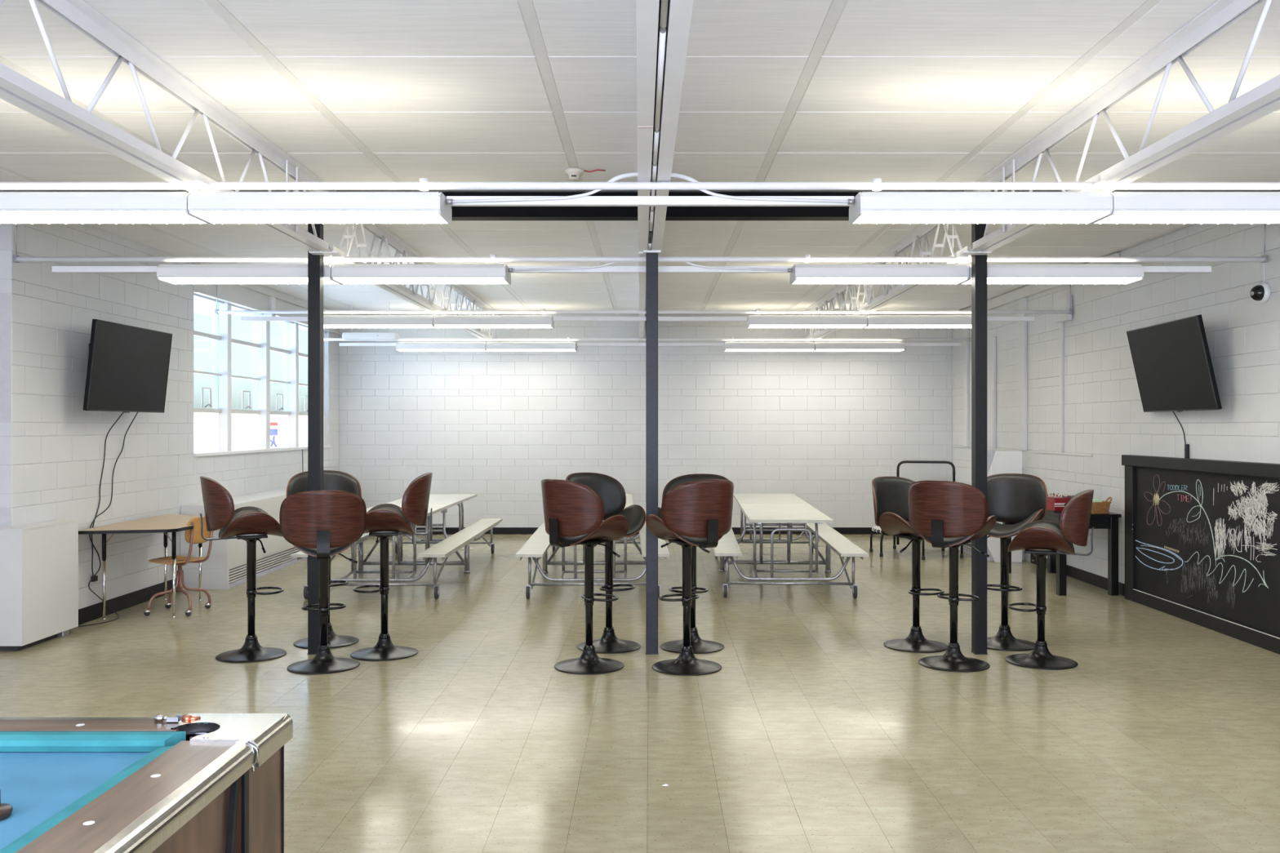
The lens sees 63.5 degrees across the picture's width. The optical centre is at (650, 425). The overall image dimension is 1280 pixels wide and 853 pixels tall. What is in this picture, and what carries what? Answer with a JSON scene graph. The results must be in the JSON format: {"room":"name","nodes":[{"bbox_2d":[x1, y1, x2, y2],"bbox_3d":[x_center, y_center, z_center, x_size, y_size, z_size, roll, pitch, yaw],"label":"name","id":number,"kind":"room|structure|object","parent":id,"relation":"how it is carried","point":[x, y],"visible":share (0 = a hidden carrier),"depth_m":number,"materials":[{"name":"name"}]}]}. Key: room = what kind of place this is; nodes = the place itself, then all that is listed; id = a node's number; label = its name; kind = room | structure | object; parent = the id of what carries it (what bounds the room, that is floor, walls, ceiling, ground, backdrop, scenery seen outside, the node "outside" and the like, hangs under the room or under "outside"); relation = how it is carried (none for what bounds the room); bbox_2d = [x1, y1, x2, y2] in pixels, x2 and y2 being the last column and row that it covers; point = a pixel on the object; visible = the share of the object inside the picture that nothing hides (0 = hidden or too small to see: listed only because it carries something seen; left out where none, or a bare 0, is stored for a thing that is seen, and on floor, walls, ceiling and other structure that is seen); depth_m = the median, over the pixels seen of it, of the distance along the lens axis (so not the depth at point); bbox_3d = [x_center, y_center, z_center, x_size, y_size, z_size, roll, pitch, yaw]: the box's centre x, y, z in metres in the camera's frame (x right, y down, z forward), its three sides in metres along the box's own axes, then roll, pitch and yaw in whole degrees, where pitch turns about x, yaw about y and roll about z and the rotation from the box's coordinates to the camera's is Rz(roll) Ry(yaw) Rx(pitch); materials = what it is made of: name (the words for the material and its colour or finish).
{"room":"recreation room","nodes":[
{"label":"recreation room","id":0,"kind":"room"},
{"bbox_2d":[0,223,12,526],"bbox_3d":[-5.551,-0.075,7.550,1.899,3.350,0.201,0,0,0],"label":"wall","id":1,"kind":"structure","parent":0,"point":[6,256],"depth_m":7.45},
{"bbox_2d":[0,223,338,608],"bbox_3d":[-4.725,-0.075,11.465,0.251,3.350,8.030,0,0,0],"label":"wall","id":2,"kind":"structure","parent":0,"point":[58,446],"depth_m":8.62,"materials":[{"name":"white brick"}]},
{"bbox_2d":[78,319,172,626],"bbox_3d":[-4.448,0.383,8.665,0.301,2.430,1.270,0,0,0],"label":"television","id":3,"kind":"object","parent":2,"relation":"attached to","point":[128,366],"visible":0.98,"depth_m":8.57,"materials":[{"name":"black paint"}]},
{"bbox_2d":[78,577,177,625],"bbox_3d":[-4.594,1.538,9.180,0.012,0.125,2.040,0,0,0],"label":"baseboard","id":4,"kind":"structure","parent":2,"relation":"attached to","point":[95,611],"depth_m":8.97,"materials":[{"name":"black plastic"}]},
{"bbox_2d":[192,262,342,334],"bbox_3d":[-4.575,-1.496,12.835,0.070,0.303,4.870,0,0,0],"label":"trim","id":5,"kind":"structure","parent":2,"relation":"attached to","point":[255,296],"depth_m":11.98,"materials":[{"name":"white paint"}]},
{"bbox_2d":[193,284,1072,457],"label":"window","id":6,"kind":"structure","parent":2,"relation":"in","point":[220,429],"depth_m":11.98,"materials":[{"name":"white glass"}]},
{"bbox_2d":[270,422,277,447],"bbox_3d":[-4.712,0.110,12.900,0.024,0.311,0.340,0,0,0],"label":"window sticker","id":7,"kind":"object","parent":6,"relation":"attached to","point":[273,425],"visible":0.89,"depth_m":12.94,"materials":[{"name":"multicoloured paper"}]},
{"bbox_2d":[0,534,1279,852],"bbox_3d":[-1.020,1.660,6.645,11.360,0.120,17.690,0,0,0],"label":"floor","id":8,"kind":"structure","parent":0,"point":[812,734],"depth_m":5.73,"materials":[{"name":"tile"}]},
{"bbox_2d":[0,519,79,650],"bbox_3d":[-5.316,1.163,7.658,1.769,0.874,0.724,0,0,0],"label":"base cabinet","id":9,"kind":"object","parent":8,"relation":"on","point":[39,561],"visible":1,"depth_m":7.49,"materials":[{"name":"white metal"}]},
{"bbox_2d":[78,514,202,621],"bbox_3d":[-4.200,1.217,9.000,0.742,0.766,1.611,0,0,0],"label":"table","id":10,"kind":"object","parent":8,"relation":"on","point":[173,523],"visible":0.8,"depth_m":8.57,"materials":[{"name":"brown wood"}]},
{"bbox_2d":[0,713,293,852],"bbox_3d":[-1.683,1.187,1.562,1.441,0.826,2.483,0,0,0],"label":"pool table","id":11,"kind":"object","parent":8,"relation":"on","point":[213,783],"visible":0.99,"depth_m":2.45,"materials":[{"name":"blue fabric"}]},
{"bbox_2d":[0,789,13,820],"bbox_3d":[-1.387,0.797,2.181,0.074,0.059,0.074,0,0,0],"label":"holder","id":12,"kind":"object","parent":11,"relation":"on","point":[6,810],"visible":1,"depth_m":2.18,"materials":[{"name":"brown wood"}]},
{"bbox_2d":[0,746,173,852],"bbox_3d":[-1.191,0.806,1.545,0.052,0.040,2.000,0,0,0],"label":"cushion","id":13,"kind":"object","parent":11,"relation":"on","point":[35,835],"depth_m":2.15,"materials":[{"name":"teal fabric"}]},
{"bbox_2d":[0,731,186,751],"bbox_3d":[-1.680,0.806,2.634,0.970,0.040,0.052,0,0,0],"label":"cushion","id":14,"kind":"object","parent":11,"relation":"on","point":[10,741],"depth_m":2.62,"materials":[{"name":"teal fabric"}]},
{"bbox_2d":[153,715,168,721],"bbox_3d":[-1.293,0.773,2.735,0.033,0.016,0.016,0,0,0],"label":"coupling","id":15,"kind":"object","parent":11,"relation":"on","point":[157,717],"visible":1,"depth_m":2.73,"materials":[{"name":"silver metal"}]},
{"bbox_2d":[166,714,182,723],"bbox_3d":[-1.259,0.773,2.734,0.030,0.016,0.024,0,0,0],"label":"clip","id":16,"kind":"object","parent":11,"relation":"on","point":[178,717],"visible":1,"depth_m":2.72,"materials":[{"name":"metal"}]},
{"bbox_2d":[181,715,200,720],"bbox_3d":[-1.214,0.773,2.733,0.046,0.017,0.025,0,0,-10],"label":"fitting","id":17,"kind":"object","parent":11,"relation":"on","point":[185,717],"visible":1,"depth_m":2.73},
{"bbox_2d":[143,515,213,616],"bbox_3d":[-4.012,1.185,8.866,0.496,0.831,0.423,0,0,2],"label":"chair","id":18,"kind":"object","parent":8,"relation":"on","point":[192,536],"visible":0.96,"depth_m":8.82,"materials":[{"name":"brown wood"}]},
{"bbox_2d":[200,475,286,662],"bbox_3d":[-2.825,0.972,7.184,0.577,1.256,0.560,0,0,-26],"label":"bar stool","id":19,"kind":"object","parent":8,"relation":"on","point":[249,524],"visible":0.99,"depth_m":7.08,"materials":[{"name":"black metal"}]},
{"bbox_2d":[180,487,306,589],"bbox_3d":[-4.365,1.189,12.360,0.465,0.822,4.480,0,0,0],"label":"convector","id":20,"kind":"object","parent":8,"relation":"on","point":[225,567],"visible":0.37,"depth_m":10.33,"materials":[{"name":"white metal"}]},
{"bbox_2d":[228,546,299,582],"bbox_3d":[-4.149,1.472,12.375,0.027,0.146,4.450,0,0,0],"label":"grille","id":21,"kind":"object","parent":20,"relation":"attached to","point":[270,561],"depth_m":11.14,"materials":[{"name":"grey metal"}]},
{"bbox_2d":[306,223,323,654],"bbox_3d":[-2.357,0.070,7.285,0.092,3.060,0.092,0,0,0],"label":"steel column","id":22,"kind":"structure","parent":8,"relation":"on","point":[315,262],"depth_m":7.24,"materials":[{"name":"black metal"}]},
{"bbox_2d":[279,490,366,675],"bbox_3d":[-2.160,1.005,6.830,0.560,1.190,0.577,0,0,-17],"label":"bar stool","id":23,"kind":"object","parent":8,"relation":"on","point":[322,525],"visible":1,"depth_m":6.65,"materials":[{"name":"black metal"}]},
{"bbox_2d":[286,470,361,648],"bbox_3d":[-2.414,0.970,7.682,0.560,1.260,0.577,0,0,-24],"label":"bar stool","id":24,"kind":"object","parent":8,"relation":"on","point":[332,480],"visible":0.21,"depth_m":7.77,"materials":[{"name":"black metal"}]},
{"bbox_2d":[350,472,432,661],"bbox_3d":[-1.817,0.965,7.267,0.577,1.271,0.560,0,0,-11],"label":"bar stool","id":25,"kind":"object","parent":8,"relation":"on","point":[384,521],"visible":0.95,"depth_m":7.17,"materials":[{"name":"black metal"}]},
{"bbox_2d":[290,493,502,599],"bbox_3d":[-2.575,1.230,11.259,1.405,0.739,3.667,0,0,0],"label":"table","id":26,"kind":"object","parent":8,"relation":"on","point":[443,548],"visible":0.65,"depth_m":11.18,"materials":[{"name":"beige laminate"}]},
{"bbox_2d":[541,479,629,675],"bbox_3d":[-0.438,0.971,6.839,0.560,1.258,0.577,0,0,42],"label":"bar stool","id":27,"kind":"object","parent":8,"relation":"on","point":[574,512],"visible":1,"depth_m":6.68,"materials":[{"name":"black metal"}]},
{"bbox_2d":[515,493,669,599],"bbox_3d":[-0.570,1.230,11.280,1.405,0.739,3.667,0,0,-1],"label":"table","id":28,"kind":"object","parent":8,"relation":"on","point":[537,545],"visible":0.41,"depth_m":9.99,"materials":[{"name":"metal"}]},
{"bbox_2d":[565,472,645,653],"bbox_3d":[-0.334,0.974,7.523,0.560,1.252,0.577,0,0,-41],"label":"bar stool","id":29,"kind":"object","parent":8,"relation":"on","point":[611,491],"visible":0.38,"depth_m":7.50,"materials":[{"name":"black metal"}]},
{"bbox_2d":[643,250,661,654],"bbox_3d":[0.012,0.187,7.277,0.124,2.826,0.135,0,0,0],"label":"steel column","id":30,"kind":"structure","parent":8,"relation":"on","point":[651,256],"depth_m":7.24,"materials":[{"name":"black metal"}]},
{"bbox_2d":[645,479,733,675],"bbox_3d":[0.263,0.970,6.802,0.560,1.260,0.577,0,0,-29],"label":"bar stool","id":31,"kind":"object","parent":8,"relation":"on","point":[699,513],"visible":1,"depth_m":6.63,"materials":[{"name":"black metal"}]},
{"bbox_2d":[657,473,733,653],"bbox_3d":[0.321,0.980,7.525,0.560,1.240,0.577,0,0,18],"label":"bar stool","id":32,"kind":"object","parent":8,"relation":"on","point":[699,646],"visible":0.25,"depth_m":7.45,"materials":[{"name":"black metal"}]},
{"bbox_2d":[713,493,868,598],"bbox_3d":[1.365,1.230,11.319,1.405,0.739,3.667,0,0,2],"label":"table","id":33,"kind":"object","parent":8,"relation":"on","point":[789,510],"visible":0.92,"depth_m":10.33,"materials":[{"name":"metal"}]},
{"bbox_2d":[871,476,947,653],"bbox_3d":[1.905,0.990,7.555,0.560,1.220,0.577,0,0,-30],"label":"bar stool","id":34,"kind":"object","parent":8,"relation":"on","point":[889,493],"visible":0.8,"depth_m":7.50,"materials":[{"name":"black metal"}]},
{"bbox_2d":[869,460,964,559],"bbox_3d":[3.340,1.024,12.912,1.129,1.151,1.165,0,0,0],"label":"trampoline","id":35,"kind":"object","parent":8,"relation":"on","point":[877,529],"visible":0.38,"depth_m":13.20,"materials":[{"name":"black metal"}]},
{"bbox_2d":[906,480,996,672],"bbox_3d":[2.010,0.976,6.899,0.560,1.248,0.577,0,0,35],"label":"bar stool","id":36,"kind":"object","parent":8,"relation":"on","point":[944,513],"visible":1,"depth_m":6.74,"materials":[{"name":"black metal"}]},
{"bbox_2d":[970,223,987,654],"bbox_3d":[2.318,0.070,7.285,0.092,3.060,0.092,0,0,0],"label":"steel column","id":37,"kind":"structure","parent":8,"relation":"on","point":[979,262],"depth_m":7.24,"materials":[{"name":"black metal"}]},
{"bbox_2d":[950,480,1023,559],"bbox_3d":[4.213,1.200,13.725,0.490,0.800,2.750,0,0,0],"label":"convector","id":38,"kind":"object","parent":8,"relation":"on","point":[967,549],"visible":0.07,"depth_m":12.96,"materials":[{"name":"white metal"}]},
{"bbox_2d":[960,540,971,551],"bbox_3d":[3.985,1.472,13.740,0.027,0.146,2.720,0,0,0],"label":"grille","id":39,"kind":"object","parent":38,"relation":"attached to","point":[966,548],"depth_m":12.97,"materials":[{"name":"white metal"}]},
{"bbox_2d":[987,451,995,560],"bbox_3d":[4.160,0.946,12.190,0.359,1.288,0.020,0,0,0],"label":"board","id":40,"kind":"object","parent":8,"relation":"on","point":[990,454],"visible":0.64,"depth_m":12.18,"materials":[{"name":"white"}]},
{"bbox_2d":[986,450,1022,562],"bbox_3d":[4.149,0.946,12.137,0.415,1.305,0.035,0,0,0],"label":"panel board","id":41,"kind":"object","parent":8,"relation":"on","point":[1003,461],"visible":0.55,"depth_m":12.12,"materials":[{"name":"white metal"}]},
{"bbox_2d":[986,473,1047,651],"bbox_3d":[2.616,0.980,7.609,0.560,1.240,0.577,0,0,32],"label":"bar stool","id":42,"kind":"object","parent":8,"relation":"on","point":[1018,500],"visible":0.8,"depth_m":7.61,"materials":[{"name":"black leather"}]},
{"bbox_2d":[1004,489,1093,670],"bbox_3d":[2.691,1.012,6.982,0.577,1.176,0.560,0,0,24],"label":"bar stool","id":43,"kind":"object","parent":8,"relation":"on","point":[1042,539],"visible":1,"depth_m":6.88,"materials":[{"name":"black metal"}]},
{"bbox_2d":[1002,511,1121,595],"bbox_3d":[4.138,1.215,10.520,0.585,0.770,1.600,0,0,0],"label":"console table","id":44,"kind":"object","parent":8,"relation":"on","point":[1056,563],"visible":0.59,"depth_m":9.74,"materials":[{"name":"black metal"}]},
{"bbox_2d":[1046,493,1073,512],"bbox_3d":[4.005,0.741,10.078,0.314,0.178,0.330,0,0,-6],"label":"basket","id":45,"kind":"object","parent":44,"relation":"on","point":[1056,504],"visible":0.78,"depth_m":9.94,"materials":[{"name":"red plastic"}]},
{"bbox_2d":[1047,496,1071,499],"bbox_3d":[4.004,0.701,10.085,0.270,0.014,0.270,0,0,-6],"label":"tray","id":46,"kind":"object","parent":45,"relation":"on","point":[1048,497],"depth_m":9.99,"materials":[{"name":"red plastic"}]},
{"bbox_2d":[1090,497,1112,514],"bbox_3d":[4.270,0.753,9.843,0.264,0.154,0.171,0,0,-12],"label":"wicker basket","id":47,"kind":"object","parent":44,"relation":"on","point":[1103,507],"visible":0.77,"depth_m":9.77,"materials":[{"name":"brown wicker"}]},
{"bbox_2d":[1092,499,1102,502],"bbox_3d":[4.240,0.760,9.840,0.100,0.120,0.080,0,0,0],"label":"pack","id":48,"kind":"object","parent":47,"relation":"in","point":[1093,500],"visible":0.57,"depth_m":9.80,"materials":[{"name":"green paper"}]},
{"bbox_2d":[0,0,1279,315],"bbox_3d":[-1.020,-1.750,6.640,11.360,0.200,17.680,0,0,0],"label":"ceiling","id":49,"kind":"structure","parent":0,"point":[352,91],"depth_m":5.34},
{"bbox_2d":[0,0,341,254],"bbox_3d":[-2.257,-1.404,3.715,0.195,0.488,7.030,0,0,0],"label":"joist","id":50,"kind":"object","parent":49,"relation":"attached to","point":[16,89],"visible":0.87,"depth_m":4.56,"materials":[{"name":"white paint"}]},
{"bbox_2d":[342,332,399,340],"bbox_3d":[-3.720,-1.397,13.749,0.720,0.505,0.202,0,0,0],"label":"lamp","id":51,"kind":"object","parent":49,"relation":"hanging from","point":[345,335],"visible":0.93,"depth_m":13.66,"materials":[{"name":"white metal"}]},
{"bbox_2d":[323,315,438,328],"bbox_3d":[-2.891,-1.103,10.950,1.236,0.123,0.304,0,0,0],"label":"lamp","id":52,"kind":"object","parent":49,"relation":"hanging from","point":[335,322],"visible":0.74,"depth_m":10.81,"materials":[{"name":"white metal"}]},
{"bbox_2d":[323,315,433,316],"bbox_3d":[-2.891,-1.150,10.950,1.214,0.030,0.100,0,0,0],"label":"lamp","id":53,"kind":"object","parent":52,"relation":"on","point":[323,315],"depth_m":10.90,"materials":[{"name":"white metal"}]},
{"bbox_2d":[323,223,501,342],"bbox_3d":[-2.270,-1.425,11.305,0.148,0.446,7.910,0,0,0],"label":"joist","id":54,"kind":"object","parent":49,"relation":"attached to","point":[379,231],"visible":0.52,"depth_m":9.69,"materials":[{"name":"white paint"}]},
{"bbox_2d":[395,342,488,351],"bbox_3d":[-2.891,-1.103,14.400,1.236,0.123,0.304,0,0,0],"label":"lamp","id":55,"kind":"object","parent":49,"relation":"hanging from","point":[400,346],"visible":0.91,"depth_m":14.25,"materials":[{"name":"white metal"}]},
{"bbox_2d":[433,315,554,328],"bbox_3d":[-1.649,-1.103,10.950,1.236,0.123,0.304,0,0,0],"label":"lamp","id":56,"kind":"object","parent":49,"relation":"hanging from","point":[443,322],"visible":1,"depth_m":10.81,"materials":[{"name":"white metal"}]},
{"bbox_2d":[436,315,551,315],"bbox_3d":[-1.649,-1.150,10.950,1.214,0.030,0.100,0,0,0],"label":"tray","id":57,"kind":"object","parent":56,"relation":"on","point":[437,315],"depth_m":10.90,"materials":[{"name":"white metal"}]},
{"bbox_2d":[485,342,577,351],"bbox_3d":[-1.649,-1.103,14.400,1.236,0.123,0.304,0,0,0],"label":"lamp","id":58,"kind":"object","parent":49,"relation":"hanging from","point":[490,346],"visible":0.98,"depth_m":14.25,"materials":[{"name":"white metal"}]},
{"bbox_2d":[564,167,605,180],"bbox_3d":[-0.421,-1.618,6.660,0.265,0.064,0.128,0,0,0],"label":"smoke detector","id":59,"kind":"object","parent":49,"relation":"attached to","point":[574,173],"visible":1,"depth_m":6.63,"materials":[{"name":"beige plastic"}]},
{"bbox_2d":[0,172,1279,206],"bbox_3d":[-0.230,-1.381,5.239,9.346,0.539,0.186,0,0,0],"label":"pipe","id":60,"kind":"object","parent":49,"relation":"attached to","point":[582,199],"visible":0.94,"depth_m":5.16,"materials":[{"name":"white metal"}]},
{"bbox_2d":[0,191,211,224],"bbox_3d":[-2.891,-1.103,5.220,1.236,0.123,0.304,0,0,0],"label":"lamp","id":61,"kind":"object","parent":60,"relation":"attached to","point":[15,207],"visible":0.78,"depth_m":5.08,"materials":[{"name":"white metal"}]},
{"bbox_2d":[187,191,452,224],"bbox_3d":[-1.649,-1.103,5.220,1.236,0.123,0.304,0,0,0],"label":"lamp","id":62,"kind":"object","parent":60,"relation":"attached to","point":[211,207],"visible":0.96,"depth_m":5.08,"materials":[{"name":"white plastic"}]},
{"bbox_2d":[848,191,1112,224],"bbox_3d":[1.649,-1.103,5.220,1.236,0.123,0.304,0,0,0],"label":"lamp","id":63,"kind":"object","parent":60,"relation":"attached to","point":[868,207],"visible":0.98,"depth_m":5.08,"materials":[{"name":"white plastic"}]},
{"bbox_2d":[1088,191,1279,224],"bbox_3d":[2.891,-1.103,5.220,1.236,0.123,0.304,0,0,0],"label":"lamp","id":64,"kind":"object","parent":60,"relation":"attached to","point":[1128,207],"visible":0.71,"depth_m":5.08,"materials":[{"name":"white plastic"}]},
{"bbox_2d":[13,223,1268,272],"bbox_3d":[-0.070,-1.381,7.474,9.026,0.539,0.095,0,0,0],"label":"rail","id":65,"kind":"object","parent":49,"relation":"hanging from","point":[492,258],"visible":0.91,"depth_m":7.44,"materials":[{"name":"white metal"}]},
{"bbox_2d":[156,264,342,284],"bbox_3d":[-2.891,-1.103,7.500,1.236,0.123,0.304,0,0,0],"label":"lamp","id":66,"kind":"object","parent":65,"relation":"attached to","point":[175,274],"visible":0.83,"depth_m":7.36,"materials":[{"name":"white plastic"}]},
{"bbox_2d":[331,264,511,284],"bbox_3d":[-1.649,-1.103,7.500,1.236,0.123,0.304,0,0,0],"label":"lamp","id":67,"kind":"object","parent":65,"relation":"attached to","point":[344,274],"visible":0.97,"depth_m":7.36,"materials":[{"name":"white plastic"}]},
{"bbox_2d":[789,264,968,284],"bbox_3d":[1.649,-1.103,7.500,1.236,0.123,0.304,0,0,0],"label":"lamp","id":68,"kind":"object","parent":65,"relation":"attached to","point":[809,274],"visible":0.98,"depth_m":7.36,"materials":[{"name":"white plastic"}]},
{"bbox_2d":[958,264,1144,284],"bbox_3d":[2.891,-1.103,7.500,1.236,0.123,0.304,0,0,0],"label":"lamp","id":69,"kind":"object","parent":65,"relation":"attached to","point":[1125,274],"visible":0.78,"depth_m":7.36,"materials":[{"name":"white plastic"}]},
{"bbox_2d":[636,0,693,342],"bbox_3d":[-0.009,-1.437,7.715,0.165,0.424,14.950,0,0,-1],"label":"ceiling beam","id":70,"kind":"structure","parent":49,"relation":"attached to","point":[675,15],"depth_m":3.87,"materials":[{"name":"white metal"}]},
{"bbox_2d":[723,342,814,351],"bbox_3d":[1.649,-1.103,14.400,1.236,0.123,0.304,0,0,0],"label":"lamp","id":71,"kind":"object","parent":49,"relation":"hanging from","point":[728,346],"visible":0.99,"depth_m":14.25,"materials":[{"name":"white metal"}]},
{"bbox_2d":[746,315,867,328],"bbox_3d":[1.649,-1.103,10.950,1.236,0.123,0.304,0,0,0],"label":"lamp","id":72,"kind":"object","parent":49,"relation":"hanging from","point":[759,322],"visible":0.98,"depth_m":10.81,"materials":[{"name":"white metal"}]},
{"bbox_2d":[749,315,863,315],"bbox_3d":[1.649,-1.150,10.950,1.214,0.030,0.100,0,0,0],"label":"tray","id":73,"kind":"object","parent":72,"relation":"on","point":[749,315],"depth_m":10.90,"materials":[{"name":"white metal"}]},
{"bbox_2d":[812,342,905,351],"bbox_3d":[2.891,-1.103,14.400,1.236,0.123,0.304,0,0,0],"label":"lamp","id":74,"kind":"object","parent":49,"relation":"hanging from","point":[819,346],"visible":0.88,"depth_m":14.25,"materials":[{"name":"white metal"}]},
{"bbox_2d":[799,223,971,342],"bbox_3d":[2.270,-1.425,11.305,0.148,0.446,7.910,0,0,0],"label":"joist","id":75,"kind":"object","parent":49,"relation":"attached to","point":[919,232],"visible":0.52,"depth_m":9.70,"materials":[{"name":"white paint"}]},
{"bbox_2d":[862,315,971,328],"bbox_3d":[2.891,-1.103,10.950,1.236,0.123,0.304,0,0,0],"label":"lamp","id":76,"kind":"object","parent":49,"relation":"hanging from","point":[875,322],"visible":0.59,"depth_m":10.81,"materials":[{"name":"white metal"}]},
{"bbox_2d":[866,315,971,315],"bbox_3d":[2.891,-1.150,10.950,1.214,0.030,0.100,0,0,0],"label":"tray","id":77,"kind":"object","parent":76,"relation":"on","point":[867,315],"depth_m":10.90,"materials":[{"name":"white metal"}]},
{"bbox_2d":[959,0,1279,254],"bbox_3d":[2.257,-1.404,3.715,0.195,0.488,7.030,0,0,0],"label":"joist","id":78,"kind":"object","parent":49,"relation":"attached to","point":[1263,100],"visible":0.82,"depth_m":4.61,"materials":[{"name":"white paint"}]},
{"bbox_2d":[338,313,952,527],"bbox_3d":[-0.070,-0.075,15.380,9.560,3.350,0.201,0,0,0],"label":"wall","id":79,"kind":"structure","parent":0,"point":[818,427],"depth_m":15.28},
{"bbox_2d":[416,527,882,534],"bbox_3d":[-0.070,1.550,15.274,9.060,0.100,0.012,0,0,0],"label":"baseboard","id":80,"kind":"structure","parent":79,"relation":"attached to","point":[449,531],"depth_m":15.27,"materials":[{"name":"black plastic"}]},
{"bbox_2d":[951,223,1279,583],"bbox_3d":[4.585,-0.075,6.740,0.251,3.350,17.480,0,0,0],"label":"wall","id":81,"kind":"structure","parent":0,"point":[1104,417],"depth_m":9.74,"materials":[{"name":"white brick"}]},
{"bbox_2d":[964,293,1071,453],"bbox_3d":[4.422,-0.615,12.727,0.074,1.810,3.655,0,0,0],"label":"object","id":82,"kind":"structure","parent":81,"relation":"in","point":[1063,303],"depth_m":12.30,"materials":[{"name":"white metal"}]},
{"bbox_2d":[949,253,1119,456],"bbox_3d":[4.434,-0.669,12.545,0.049,1.955,5.450,0,0,0],"label":"trim","id":83,"kind":"structure","parent":81,"relation":"attached to","point":[1030,290],"depth_m":12.24,"materials":[{"name":"white metal"}]},
{"bbox_2d":[1030,553,1124,596],"bbox_3d":[4.454,1.542,10.840,0.012,0.115,2.520,0,0,0],"label":"baseboard","id":84,"kind":"structure","parent":81,"relation":"attached to","point":[1092,579],"depth_m":10.49,"materials":[{"name":"black plastic"}]},
{"bbox_2d":[1126,314,1222,451],"bbox_3d":[4.324,-0.318,8.523,0.261,1.060,1.345,0,0,3],"label":"television","id":85,"kind":"object","parent":81,"relation":"attached to","point":[1172,362],"visible":1,"depth_m":8.41,"materials":[{"name":"black paint"}]},
{"bbox_2d":[1184,444,1189,458],"bbox_3d":[4.449,0.255,8.571,0.021,0.210,0.044,0,0,0],"label":"cord cover","id":86,"kind":"object","parent":81,"relation":"attached to","point":[1186,446],"visible":0.56,"depth_m":8.55,"materials":[{"name":"black paint"}]},
{"bbox_2d":[1121,454,1279,654],"bbox_3d":[4.417,0.934,7.902,0.084,1.332,3.405,0,0,0],"label":"chalkboard","id":87,"kind":"object","parent":81,"relation":"attached to","point":[1202,536],"visible":1,"depth_m":8.22,"materials":[{"name":"paint"}]},
{"bbox_2d":[1153,493,1159,505],"bbox_3d":[4.425,0.642,9.042,0.005,0.108,0.107,0,0,0],"label":"flower","id":88,"kind":"object","parent":87,"relation":"on","point":[1156,495],"depth_m":9.04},
{"bbox_2d":[1144,474,1170,526],"bbox_3d":[4.425,0.652,9.028,0.005,0.454,0.466,0,0,0],"label":"flower","id":89,"kind":"object","parent":87,"relation":"on","point":[1157,486],"depth_m":9.02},
{"bbox_2d":[1249,262,1271,302],"bbox_3d":[4.407,-1.059,7.500,0.103,0.332,0.144,0,0,0],"label":"dome camera","id":90,"kind":"object","parent":81,"relation":"attached to","point":[1261,293],"visible":1,"depth_m":7.46,"materials":[{"name":"white plastic"}]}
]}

